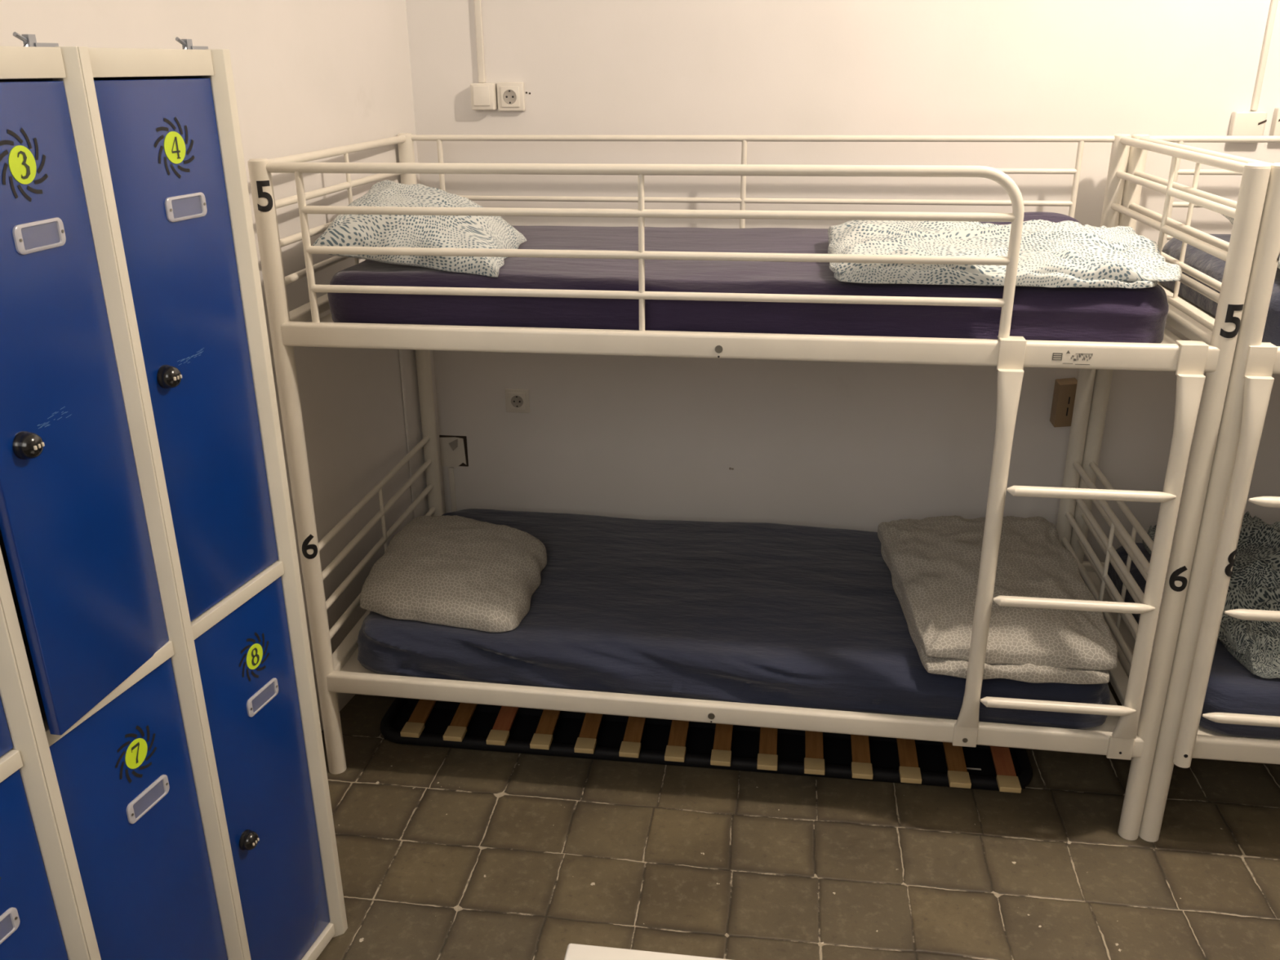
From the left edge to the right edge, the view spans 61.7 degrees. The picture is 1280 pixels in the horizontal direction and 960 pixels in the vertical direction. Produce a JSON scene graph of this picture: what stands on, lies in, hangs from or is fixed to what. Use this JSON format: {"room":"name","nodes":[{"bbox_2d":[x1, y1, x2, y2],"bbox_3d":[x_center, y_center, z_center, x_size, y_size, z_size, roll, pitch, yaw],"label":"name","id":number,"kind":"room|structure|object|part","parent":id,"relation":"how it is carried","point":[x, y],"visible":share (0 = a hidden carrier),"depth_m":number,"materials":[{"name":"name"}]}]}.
{"room":"dormitory","nodes":[
{"label":"dormitory","id":0,"kind":"room"},
{"bbox_2d":[0,0,445,730],"bbox_3d":[-1.413,-0.096,0.948,0.119,3.050,5.318,5,22,14],"label":"wall","id":1,"kind":"structure","parent":0,"point":[308,75],"depth_m":2.87,"materials":[{"name":"paint"}]},
{"bbox_2d":[398,349,417,518],"bbox_3d":[-0.742,-0.088,3.450,0.006,1.120,0.020,5,22,14],"label":"cable conduit","id":2,"kind":"object","parent":1,"relation":"attached to","point":[400,351],"visible":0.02,"depth_m":3.41,"materials":[{"name":"paint"}]},
{"bbox_2d":[315,680,1279,959],"bbox_3d":[0.800,1.469,1.226,5.700,0.100,5.470,3,21,8],"label":"floor","id":3,"kind":"structure","parent":0,"point":[444,853],"depth_m":2.55,"materials":[{"name":"tile"}]},
{"bbox_2d":[0,600,89,959],"bbox_3d":[-1.059,0.396,1.383,0.408,1.814,0.307,6,22,15],"label":"locker","id":4,"kind":"object","parent":3,"relation":"on","point":[40,919],"visible":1,"depth_m":1.49,"materials":[{"name":"metal"}]},
{"bbox_3d":[-0.898,0.015,1.186,0.018,0.844,0.262,6,22,15],"label":"door","id":5,"kind":"part","parent":4,"relation":"part of","materials":[{"name":"blue paint"}]},
{"bbox_3d":[-0.892,0.425,1.341,0.024,0.026,0.269,6,22,15],"label":"cross rail","id":6,"kind":"part","parent":4,"relation":"part of","materials":[{"name":"metal"}]},
{"bbox_3d":[-0.892,0.827,1.501,0.018,0.834,0.262,6,22,15],"label":"door","id":7,"kind":"part","parent":4,"relation":"part of","materials":[{"name":"blue paint"}]},
{"bbox_2d":[0,31,244,959],"bbox_3d":[-0.959,0.290,1.654,0.435,1.814,0.307,6,22,15],"label":"locker","id":8,"kind":"object","parent":3,"relation":"on","point":[89,600],"visible":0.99,"depth_m":1.53,"materials":[{"name":"metal"}]},
{"bbox_3d":[-0.788,-0.044,1.385,0.024,0.037,0.037,3,21,9],"label":"lock knob","id":9,"kind":"part","parent":8,"relation":"part of","materials":[{"name":"black plastic"}]},
{"bbox_3d":[-0.811,-0.506,1.298,0.024,0.038,0.269,6,22,15],"label":"panel","id":10,"kind":"part","parent":8,"relation":"part of","materials":[{"name":"paint"}]},
{"bbox_3d":[-0.794,-0.088,1.458,0.018,0.850,0.262,3,21,9],"label":"door","id":11,"kind":"part","parent":8,"relation":"part of","materials":[{"name":"blue paint"}]},
{"bbox_3d":[-0.805,0.317,1.616,0.024,0.026,0.269,6,22,15],"label":"cross rail","id":12,"kind":"part","parent":8,"relation":"part of","materials":[{"name":"metal"}]},
{"bbox_3d":[-0.805,0.719,1.776,0.018,0.834,0.262,6,22,15],"label":"door","id":13,"kind":"part","parent":8,"relation":"part of","materials":[{"name":"blue paint"}]},
{"bbox_2d":[77,36,347,959],"bbox_3d":[-0.883,0.179,1.941,0.408,1.814,0.324,6,22,15],"label":"locker","id":14,"kind":"object","parent":3,"relation":"on","point":[165,122],"visible":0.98,"depth_m":1.81,"materials":[{"name":"metal"}]},
{"bbox_3d":[-0.724,-0.613,1.573,0.024,0.038,0.269,6,22,15],"label":"panel","id":15,"kind":"part","parent":14,"relation":"part of","materials":[{"name":"paint"}]},
{"bbox_3d":[-0.727,-0.160,1.663,0.024,0.037,0.037,6,22,15],"label":"lock knob","id":16,"kind":"part","parent":14,"relation":"part of","materials":[{"name":"black plastic"}]},
{"bbox_3d":[-0.725,-0.200,1.737,0.018,0.844,0.262,6,22,15],"label":"door","id":17,"kind":"part","parent":14,"relation":"part of","materials":[{"name":"blue paint"}]},
{"bbox_3d":[-0.718,0.210,1.892,0.024,0.026,0.269,6,22,15],"label":"cross rail","id":18,"kind":"part","parent":14,"relation":"part of","materials":[{"name":"metal"}]},
{"bbox_3d":[-0.721,0.668,1.983,0.024,0.037,0.037,6,22,15],"label":"lock knob","id":19,"kind":"part","parent":14,"relation":"part of","materials":[{"name":"black plastic"}]},
{"bbox_3d":[-0.719,0.612,2.051,0.018,0.834,0.262,6,22,15],"label":"door","id":20,"kind":"part","parent":14,"relation":"part of","materials":[{"name":"blue paint"}]},
{"bbox_2d":[564,943,730,959],"bbox_3d":[0.240,1.080,1.481,0.800,0.450,0.600,3,21,8],"label":"table","id":21,"kind":"object","parent":3,"relation":"on","point":[574,951],"visible":1,"depth_m":1.70,"materials":[{"name":"white"}]},
{"bbox_2d":[379,697,1032,793],"bbox_3d":[0.187,0.620,3.199,1.797,0.066,0.799,3,21,8],"label":"bed base","id":22,"kind":"object","parent":3,"relation":"on","point":[407,721],"visible":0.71,"depth_m":2.94,"materials":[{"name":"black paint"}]},
{"bbox_2d":[247,133,1271,839],"bbox_3d":[0.245,-0.070,2.879,2.081,1.585,1.039,3,21,8],"label":"bunk bed","id":23,"kind":"object","parent":3,"relation":"on","point":[1130,731],"visible":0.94,"depth_m":2.37,"materials":[{"name":"beige metal"}]},
{"bbox_3d":[-0.823,0.042,2.609,0.046,1.585,0.046,3,21,8],"label":"post","id":24,"kind":"part","parent":23,"relation":"part of","materials":[{"name":"white metal"}]},
{"bbox_3d":[-0.763,-0.688,2.822,0.018,0.018,0.905,3,21,8],"label":"rail","id":25,"kind":"part","parent":23,"relation":"part of","materials":[{"name":"white metal"}]},
{"bbox_3d":[-0.740,-0.513,2.381,0.017,0.341,0.017,3,21,8],"label":"guard post","id":26,"kind":"part","parent":23,"relation":"part of","materials":[{"name":"white metal"}]},
{"bbox_3d":[-0.762,-0.608,2.853,0.018,0.018,0.905,3,21,8],"label":"rail","id":27,"kind":"part","parent":23,"relation":"part of","materials":[{"name":"white metal"}]},
{"bbox_3d":[-0.764,-0.850,2.759,0.020,0.021,0.905,3,21,8],"label":"rail","id":28,"kind":"part","parent":23,"relation":"part of","materials":[{"name":"white metal"}]},
{"bbox_3d":[-0.763,-0.768,2.791,0.018,0.018,0.905,3,21,8],"label":"rail","id":29,"kind":"part","parent":23,"relation":"part of","materials":[{"name":"white metal"}]},
{"bbox_3d":[-0.757,0.022,3.096,0.017,0.018,0.905,3,21,8],"label":"rail","id":30,"kind":"part","parent":23,"relation":"part of","materials":[{"name":"white metal"}]},
{"bbox_3d":[-0.757,0.098,3.126,0.017,0.018,0.905,3,21,8],"label":"rail","id":31,"kind":"part","parent":23,"relation":"part of","materials":[{"name":"white metal"}]},
{"bbox_3d":[-0.756,0.178,3.157,0.017,0.018,0.905,3,21,8],"label":"rail","id":32,"kind":"part","parent":23,"relation":"part of","materials":[{"name":"white metal"}]},
{"bbox_3d":[-0.756,0.258,3.188,0.017,0.018,0.905,3,21,8],"label":"rail","id":33,"kind":"part","parent":23,"relation":"part of","materials":[{"name":"white metal"}]},
{"bbox_3d":[-0.694,-0.292,3.470,0.046,1.585,0.046,3,21,8],"label":"post","id":34,"kind":"part","parent":23,"relation":"part of","materials":[{"name":"white metal"}]},
{"bbox_3d":[-0.595,-0.851,3.239,0.015,0.348,0.015,-3,21,-6],"label":"guard post","id":35,"kind":"part","parent":23,"relation":"part of","materials":[{"name":"white metal"}]},
{"bbox_3d":[0.003,-0.481,2.283,0.013,0.341,0.013,3,21,8],"label":"guard post","id":36,"kind":"part","parent":23,"relation":"part of","materials":[{"name":"white metal"}]},
{"bbox_3d":[-0.024,-0.489,2.284,1.605,0.356,0.022,3,21,8],"label":"guard rail","id":37,"kind":"part","parent":23,"relation":"part of","materials":[{"name":"white metal"}]},
{"bbox_3d":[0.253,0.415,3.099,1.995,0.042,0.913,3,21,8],"label":"mattress","id":38,"kind":"part","parent":23,"relation":"part of","materials":[{"name":"blue fabric"}]},
{"bbox_2d":[356,508,1110,729],"bbox_3d":[0.247,0.342,3.064,1.938,0.155,0.898,3,21,8],"label":"mattress","id":39,"kind":"object","parent":23,"relation":"on","point":[760,613],"visible":0.66,"depth_m":2.77,"materials":[{"name":"blue fabric"}]},
{"bbox_2d":[360,515,546,632],"bbox_3d":[-0.504,0.232,2.995,0.490,0.130,0.536,3,21,8],"label":"pillow","id":40,"kind":"object","parent":39,"relation":"on","point":[455,571],"visible":1,"depth_m":2.87,"materials":[{"name":"grey fabric"}]},
{"bbox_2d":[877,515,1117,684],"bbox_3d":[0.922,0.272,2.857,0.520,0.145,0.786,3,21,8],"label":"duvet","id":41,"kind":"object","parent":39,"relation":"on","point":[933,562],"visible":0.93,"depth_m":2.70,"materials":[{"name":"grey fabric"}]},
{"bbox_3d":[0.188,0.576,2.659,2.012,0.075,0.029,3,21,8],"label":"rail","id":42,"kind":"part","parent":23,"relation":"part of","materials":[{"name":"white metal"}]},
{"bbox_3d":[0.300,-0.811,3.121,0.015,0.348,0.015,-3,21,-6],"label":"guard post","id":43,"kind":"part","parent":23,"relation":"part of","materials":[{"name":"white metal"}]},
{"bbox_2d":[327,212,1168,343],"bbox_3d":[0.245,-0.545,2.726,1.899,0.187,0.888,3,21,8],"label":"mattress","id":44,"kind":"object","parent":23,"relation":"on","point":[1093,314],"visible":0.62,"depth_m":2.37,"materials":[{"name":"purple fabric"}]},
{"bbox_2d":[312,180,526,277],"bbox_3d":[-0.515,-0.640,2.647,0.473,0.168,0.584,3,21,8],"label":"pillow","id":45,"kind":"object","parent":44,"relation":"on","point":[345,230],"visible":0.83,"depth_m":2.47,"materials":[{"name":"fabric"}]},
{"bbox_2d":[827,219,1182,288],"bbox_3d":[0.811,-0.538,2.455,0.760,0.093,0.571,3,21,8],"label":"duvet","id":46,"kind":"object","parent":44,"relation":"on","point":[1068,253],"visible":0.88,"depth_m":2.31,"materials":[{"name":"fabric"}]},
{"bbox_3d":[0.182,-0.292,2.323,2.011,0.055,0.029,3,21,8],"label":"rail","id":47,"kind":"part","parent":23,"relation":"part of","materials":[{"name":"white metal"}]},
{"bbox_3d":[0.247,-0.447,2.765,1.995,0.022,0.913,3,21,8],"label":"mattress","id":48,"kind":"part","parent":23,"relation":"part of","materials":[{"name":"purple fabric"}]},
{"bbox_3d":[0.308,-0.975,3.056,2.019,0.018,0.017,3,21,8],"label":"guard rail","id":49,"kind":"part","parent":23,"relation":"part of","materials":[{"name":"white metal"}]},
{"bbox_3d":[1.213,-0.771,3.000,0.015,0.348,0.015,-3,21,-6],"label":"guard post","id":50,"kind":"part","parent":23,"relation":"part of","materials":[{"name":"white metal"}]},
{"bbox_3d":[1.321,-0.204,3.205,0.046,1.585,0.046,3,21,8],"label":"post","id":51,"kind":"part","parent":23,"relation":"part of","materials":[{"name":"white metal"}]},
{"bbox_3d":[1.260,0.346,2.922,0.017,0.018,0.905,3,21,8],"label":"rail","id":52,"kind":"part","parent":23,"relation":"part of","materials":[{"name":"white metal"}]},
{"bbox_3d":[1.259,0.266,2.891,0.017,0.018,0.905,3,21,8],"label":"rail","id":53,"kind":"part","parent":23,"relation":"part of","materials":[{"name":"white metal"}]},
{"bbox_3d":[1.259,0.186,2.860,0.017,0.018,0.905,3,21,8],"label":"rail","id":54,"kind":"part","parent":23,"relation":"part of","materials":[{"name":"white metal"}]},
{"bbox_3d":[1.258,0.110,2.831,0.017,0.018,0.905,3,21,8],"label":"rail","id":55,"kind":"part","parent":23,"relation":"part of","materials":[{"name":"white metal"}]},
{"bbox_3d":[1.253,-0.600,2.556,0.018,0.018,0.905,3,21,8],"label":"rail","id":56,"kind":"part","parent":23,"relation":"part of","materials":[{"name":"white metal"}]},
{"bbox_3d":[1.252,-0.680,2.525,0.018,0.018,0.905,3,21,8],"label":"rail","id":57,"kind":"part","parent":23,"relation":"part of","materials":[{"name":"white metal"}]},
{"bbox_3d":[1.252,-0.762,2.493,0.020,0.021,0.905,3,21,8],"label":"rail","id":58,"kind":"part","parent":23,"relation":"part of","materials":[{"name":"white metal"}]},
{"bbox_3d":[1.193,0.131,2.343,0.046,1.585,0.046,3,21,8],"label":"post","id":59,"kind":"part","parent":23,"relation":"part of","materials":[{"name":"white metal"}]},
{"bbox_3d":[1.254,-0.519,2.587,0.018,0.018,0.905,3,21,8],"label":"rail","id":60,"kind":"part","parent":23,"relation":"part of","materials":[{"name":"white metal"}]},
{"bbox_2d":[1070,133,1279,842],"bbox_3d":[2.308,0.020,2.607,2.081,1.585,1.039,3,21,8],"label":"bunk bed","id":61,"kind":"object","parent":3,"relation":"on","point":[1181,739],"visible":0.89,"depth_m":2.39,"materials":[{"name":"beige metal"}]},
{"bbox_3d":[2.381,0.328,3.260,2.011,0.055,0.029,3,21,8],"label":"rail","id":62,"kind":"part","parent":61,"relation":"part of","materials":[{"name":"white metal"}]},
{"bbox_3d":[1.368,-0.202,3.198,0.046,1.585,0.046,3,21,8],"label":"post","id":63,"kind":"part","parent":61,"relation":"part of","materials":[{"name":"white metal"}]},
{"bbox_3d":[1.307,0.348,2.916,0.017,0.018,0.905,3,21,8],"label":"rail","id":64,"kind":"part","parent":61,"relation":"part of","materials":[{"name":"white metal"}]},
{"bbox_3d":[1.306,0.268,2.885,0.017,0.018,0.905,3,21,8],"label":"rail","id":65,"kind":"part","parent":61,"relation":"part of","materials":[{"name":"white metal"}]},
{"bbox_3d":[1.306,0.189,2.854,0.017,0.018,0.905,3,21,8],"label":"rail","id":66,"kind":"part","parent":61,"relation":"part of","materials":[{"name":"white metal"}]},
{"bbox_3d":[1.305,0.112,2.825,0.017,0.018,0.905,3,21,8],"label":"rail","id":67,"kind":"part","parent":61,"relation":"part of","materials":[{"name":"white metal"}]},
{"bbox_3d":[1.468,-0.760,2.967,0.015,0.348,0.015,-3,21,-6],"label":"guard post","id":68,"kind":"part","parent":61,"relation":"part of","materials":[{"name":"white metal"}]},
{"bbox_3d":[1.300,-0.598,2.550,0.018,0.018,0.905,3,21,8],"label":"rail","id":69,"kind":"part","parent":61,"relation":"part of","materials":[{"name":"white metal"}]},
{"bbox_3d":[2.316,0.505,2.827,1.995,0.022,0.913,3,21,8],"label":"mattress","id":70,"kind":"part","parent":61,"relation":"part of","materials":[{"name":"blue fabric"}]},
{"bbox_3d":[1.300,-0.678,2.519,0.018,0.018,0.905,3,21,8],"label":"rail","id":71,"kind":"part","parent":61,"relation":"part of","materials":[{"name":"white metal"}]},
{"bbox_3d":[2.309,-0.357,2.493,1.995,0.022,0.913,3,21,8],"label":"mattress","id":72,"kind":"part","parent":61,"relation":"part of","materials":[{"name":"fabric"}]},
{"bbox_3d":[1.301,-0.517,2.581,0.018,0.018,0.905,3,21,8],"label":"rail","id":73,"kind":"part","parent":61,"relation":"part of","materials":[{"name":"white metal"}]},
{"bbox_2d":[1107,542,1279,739],"bbox_3d":[2.305,0.428,2.795,1.891,0.142,0.887,3,21,8],"label":"mattress","id":74,"kind":"object","parent":61,"relation":"on","point":[1232,688],"visible":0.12,"depth_m":2.53,"materials":[{"name":"blue fabric"}]},
{"bbox_2d":[1142,511,1279,678],"bbox_3d":[1.736,0.263,2.776,0.630,0.211,0.745,3,21,8],"label":"pillow","id":75,"kind":"object","parent":74,"relation":"on","point":[1255,580],"visible":0.45,"depth_m":2.68,"materials":[{"name":"fabric"}]},
{"bbox_3d":[1.299,-0.760,2.487,0.020,0.021,0.905,3,21,8],"label":"rail","id":76,"kind":"part","parent":61,"relation":"part of","materials":[{"name":"white metal"}]},
{"bbox_3d":[1.240,0.133,2.337,0.046,1.585,0.046,3,21,8],"label":"post","id":77,"kind":"part","parent":61,"relation":"part of","materials":[{"name":"white metal"}]},
{"bbox_3d":[2.371,-0.885,2.784,2.019,0.018,0.017,3,21,8],"label":"guard rail","id":78,"kind":"part","parent":61,"relation":"part of","materials":[{"name":"white metal"}]},
{"bbox_2d":[1159,234,1279,346],"bbox_3d":[2.299,-0.436,2.463,1.888,0.145,0.881,3,21,8],"label":"mattress","id":79,"kind":"object","parent":61,"relation":"on","point":[1211,265],"visible":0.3,"depth_m":2.60,"materials":[{"name":"fabric"}]},
{"bbox_2d":[1221,213,1279,269],"bbox_3d":[1.602,-0.560,2.414,0.428,0.138,0.560,4,22,10],"label":"pillow","id":80,"kind":"object","parent":79,"relation":"on","point":[1230,219],"visible":0.06,"depth_m":2.60,"materials":[{"name":"fabric"}]},
{"bbox_3d":[2.251,0.666,2.387,2.011,0.055,0.029,3,21,8],"label":"rail","id":81,"kind":"part","parent":61,"relation":"part of","materials":[{"name":"white metal"}]},
{"bbox_3d":[2.244,-0.202,2.051,2.011,0.055,0.029,3,21,8],"label":"rail","id":82,"kind":"part","parent":61,"relation":"part of","materials":[{"name":"white metal"}]},
{"bbox_2d":[405,0,1279,562],"bbox_3d":[1.507,-0.951,3.100,5.000,3.050,0.120,3,21,8],"label":"wall","id":83,"kind":"structure","parent":0,"point":[838,445],"depth_m":3.23,"materials":[{"name":"paint"}]},
{"bbox_2d":[448,467,457,511],"bbox_3d":[-0.653,0.179,3.790,0.018,0.475,0.010,3,21,8],"label":"cable conduit","id":84,"kind":"object","parent":83,"relation":"attached to","point":[451,470],"visible":0.45,"depth_m":3.73,"materials":[{"name":"white plastic"}]},
{"bbox_2d":[439,435,468,467],"bbox_3d":[-0.646,-0.096,3.680,0.107,0.115,0.014,3,21,8],"label":"junction cover","id":85,"kind":"object","parent":83,"relation":"attached to","point":[453,449],"visible":0.91,"depth_m":3.68,"materials":[{"name":"white plastic"}]},
{"bbox_2d":[473,0,485,83],"bbox_3d":[-0.480,-1.816,2.988,0.020,1.328,0.014,3,21,8],"label":"cable conduit","id":86,"kind":"object","parent":83,"relation":"attached to","point":[477,3],"visible":1,"depth_m":3.18,"materials":[{"name":"white plastic"}]},
{"bbox_2d":[470,83,497,110],"bbox_3d":[-0.471,-1.155,3.226,0.072,0.076,0.045,3,21,8],"label":"wall switch","id":87,"kind":"object","parent":83,"relation":"attached to","point":[483,95],"visible":1,"depth_m":3.21,"materials":[{"name":"white plastic"}]},
{"bbox_2d":[496,82,524,111],"bbox_3d":[-0.389,-1.154,3.225,0.082,0.082,0.025,3,21,8],"label":"wall socket","id":88,"kind":"object","parent":83,"relation":"attached to","point":[510,95],"visible":1,"depth_m":3.21,"materials":[{"name":"white plastic"}]},
{"bbox_2d":[505,388,529,413],"bbox_3d":[-0.410,-0.264,3.581,0.082,0.082,0.011,3,21,8],"label":"wall socket","id":89,"kind":"object","parent":83,"relation":"attached to","point":[516,400],"visible":1,"depth_m":3.58,"materials":[{"name":"white plastic"}]},
{"bbox_2d":[1049,377,1077,426],"bbox_3d":[1.309,-0.239,3.301,0.058,0.142,0.067,3,21,8],"label":"plate","id":90,"kind":"object","parent":83,"relation":"attached to","point":[1064,389],"visible":0.79,"depth_m":3.28,"materials":[{"name":"brown wood"}]},
{"bbox_2d":[1227,111,1266,135],"bbox_3d":[1.689,-0.983,2.979,0.084,0.080,0.031,3,21,8],"label":"wall switch","id":91,"kind":"object","parent":83,"relation":"attached to","point":[1242,122],"visible":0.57,"depth_m":2.96,"materials":[{"name":"white plastic"}]},
{"bbox_2d":[1250,0,1278,110],"bbox_3d":[1.698,-1.682,2.715,0.014,1.410,0.014,3,21,8],"label":"cable conduit","id":92,"kind":"object","parent":83,"relation":"attached to","point":[1273,4],"visible":1,"depth_m":2.91,"materials":[{"name":"white plastic"}]},
{"bbox_2d":[1269,107,1279,135],"bbox_3d":[1.798,-0.986,2.962,0.084,0.084,0.029,3,21,8],"label":"wall socket","id":93,"kind":"object","parent":83,"relation":"attached to","point":[1275,128],"visible":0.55,"depth_m":2.96,"materials":[{"name":"white plastic"}]}
]}

